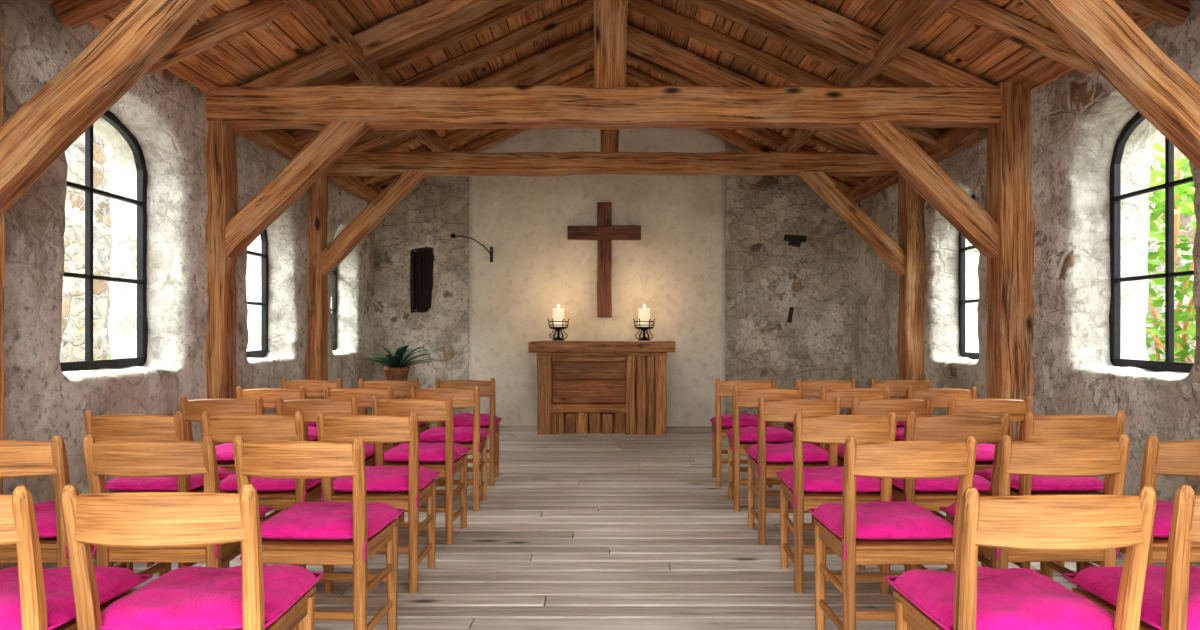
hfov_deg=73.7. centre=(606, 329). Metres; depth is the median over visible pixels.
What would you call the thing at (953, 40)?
ceiling
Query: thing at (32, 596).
wooden chair
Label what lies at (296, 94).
roof truss
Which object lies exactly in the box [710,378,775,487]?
wooden chair
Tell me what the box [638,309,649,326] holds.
candle
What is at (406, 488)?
wooden chair
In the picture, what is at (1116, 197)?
frame
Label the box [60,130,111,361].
wall
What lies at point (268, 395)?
wooden chair
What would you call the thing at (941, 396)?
wooden chair
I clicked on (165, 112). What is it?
wall
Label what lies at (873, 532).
wooden chair
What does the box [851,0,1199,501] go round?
wall
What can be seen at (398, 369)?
potted plant
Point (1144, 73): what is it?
roof truss
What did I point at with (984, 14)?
rafters
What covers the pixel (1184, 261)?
tree
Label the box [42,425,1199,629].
floor
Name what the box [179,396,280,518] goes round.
wooden chair
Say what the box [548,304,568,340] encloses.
candle holder
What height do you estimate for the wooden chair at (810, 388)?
0.869 m
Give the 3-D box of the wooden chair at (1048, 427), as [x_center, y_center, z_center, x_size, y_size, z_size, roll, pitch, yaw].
[2.197,0.816,4.000,0.482,0.869,0.569,0,0,-1]
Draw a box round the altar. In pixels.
[529,341,674,434]
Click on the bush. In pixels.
(81, 343)
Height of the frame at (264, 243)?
1.475 m
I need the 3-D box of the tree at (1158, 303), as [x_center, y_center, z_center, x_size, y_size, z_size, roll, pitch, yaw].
[5.302,0.152,6.807,1.957,2.411,3.923,0,0,-5]
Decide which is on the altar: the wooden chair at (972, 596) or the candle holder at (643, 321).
the candle holder at (643, 321)
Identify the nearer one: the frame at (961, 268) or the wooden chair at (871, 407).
the wooden chair at (871, 407)
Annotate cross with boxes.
[567,202,640,316]
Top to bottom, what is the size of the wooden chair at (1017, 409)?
0.869 m
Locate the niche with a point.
(421, 261)
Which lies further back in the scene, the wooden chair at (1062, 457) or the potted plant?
the potted plant
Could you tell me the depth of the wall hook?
10.47 m
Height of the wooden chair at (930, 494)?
0.869 m
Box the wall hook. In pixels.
[787,307,793,322]
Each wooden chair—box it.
[0,435,132,588]
[0,485,152,629]
[61,483,323,629]
[83,435,273,576]
[84,411,235,567]
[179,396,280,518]
[201,411,323,567]
[233,436,403,629]
[236,386,317,440]
[275,396,374,510]
[281,378,341,426]
[316,411,439,592]
[324,386,407,479]
[359,378,429,432]
[371,396,470,543]
[410,386,489,511]
[435,378,501,486]
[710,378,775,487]
[725,386,802,511]
[744,396,840,544]
[776,411,896,594]
[784,378,855,432]
[804,386,888,478]
[808,436,976,629]
[825,396,933,501]
[869,378,929,427]
[879,411,1009,571]
[885,486,1155,629]
[895,386,976,440]
[930,396,1031,519]
[939,434,1129,579]
[974,411,1125,568]
[1062,485,1199,629]
[1076,435,1199,587]
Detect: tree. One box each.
[1145,135,1196,362]
[1145,248,1195,361]
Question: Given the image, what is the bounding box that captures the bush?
[60,339,111,361]
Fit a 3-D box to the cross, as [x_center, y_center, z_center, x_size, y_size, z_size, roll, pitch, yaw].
[-0.035,-0.910,10.376,0.950,1.480,0.111,0,0,0]
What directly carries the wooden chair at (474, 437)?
on the floor
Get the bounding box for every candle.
[553,309,563,326]
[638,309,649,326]
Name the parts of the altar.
shelf rail, panel frame, panel, panel, moulding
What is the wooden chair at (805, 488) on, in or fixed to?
on the floor
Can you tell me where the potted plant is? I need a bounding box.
[366,345,441,398]
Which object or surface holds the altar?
on the floor
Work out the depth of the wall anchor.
10.41 m
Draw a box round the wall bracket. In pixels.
[450,233,492,261]
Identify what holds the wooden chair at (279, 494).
on the floor
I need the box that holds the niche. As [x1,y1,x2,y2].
[410,247,433,312]
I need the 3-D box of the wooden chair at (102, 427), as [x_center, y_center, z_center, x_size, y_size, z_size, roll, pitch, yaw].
[-2.217,0.816,3.998,0.482,0.869,0.569,0,0,2]
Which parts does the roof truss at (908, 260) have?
post, king post, post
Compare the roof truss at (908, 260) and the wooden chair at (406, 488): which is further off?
the roof truss at (908, 260)
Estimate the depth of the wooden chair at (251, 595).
2.00 m
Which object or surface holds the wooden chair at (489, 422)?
on the floor
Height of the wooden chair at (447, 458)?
0.869 m
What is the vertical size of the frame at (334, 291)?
1.455 m
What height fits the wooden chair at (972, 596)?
0.869 m
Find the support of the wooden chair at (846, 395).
on the floor
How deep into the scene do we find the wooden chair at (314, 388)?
6.31 m
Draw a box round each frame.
[60,110,147,371]
[246,229,268,357]
[331,267,336,349]
[958,193,978,358]
[1109,111,1193,371]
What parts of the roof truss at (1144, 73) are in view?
post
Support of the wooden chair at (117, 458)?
on the floor
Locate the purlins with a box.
[237,0,987,203]
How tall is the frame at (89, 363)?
1.755 m
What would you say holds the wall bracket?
attached to the wall at (766, 276)
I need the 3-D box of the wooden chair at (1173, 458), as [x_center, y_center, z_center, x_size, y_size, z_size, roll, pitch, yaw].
[2.199,0.816,3.142,0.482,0.869,0.569,0,0,0]
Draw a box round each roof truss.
[0,0,1199,568]
[205,0,1033,445]
[305,24,925,398]
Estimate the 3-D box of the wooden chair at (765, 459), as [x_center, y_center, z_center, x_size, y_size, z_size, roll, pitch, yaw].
[1.110,0.816,4.836,0.482,0.869,0.569,0,0,0]
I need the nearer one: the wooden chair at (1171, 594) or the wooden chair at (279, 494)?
the wooden chair at (1171, 594)
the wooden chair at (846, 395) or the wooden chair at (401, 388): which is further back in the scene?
the wooden chair at (401, 388)
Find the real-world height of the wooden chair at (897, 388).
0.869 m
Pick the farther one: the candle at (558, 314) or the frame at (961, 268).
the candle at (558, 314)
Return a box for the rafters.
[53,0,1189,193]
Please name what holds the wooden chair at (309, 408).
on the floor
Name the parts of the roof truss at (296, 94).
post, king post, post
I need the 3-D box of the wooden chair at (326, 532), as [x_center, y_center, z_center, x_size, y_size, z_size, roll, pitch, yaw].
[-1.102,0.816,3.114,0.482,0.869,0.569,0,0,2]
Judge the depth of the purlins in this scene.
6.55 m
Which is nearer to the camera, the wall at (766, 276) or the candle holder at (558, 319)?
the candle holder at (558, 319)
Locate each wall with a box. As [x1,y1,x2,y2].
[0,0,374,568]
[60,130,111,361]
[374,142,852,424]
[468,128,725,425]
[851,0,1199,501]
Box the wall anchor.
[784,235,806,247]
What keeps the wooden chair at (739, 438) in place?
on the floor
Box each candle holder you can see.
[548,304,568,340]
[633,305,654,340]
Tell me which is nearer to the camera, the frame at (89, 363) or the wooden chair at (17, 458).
the wooden chair at (17, 458)
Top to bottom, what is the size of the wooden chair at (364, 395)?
0.869 m
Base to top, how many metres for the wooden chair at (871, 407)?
0.869 m
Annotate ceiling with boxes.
[47,0,1189,185]

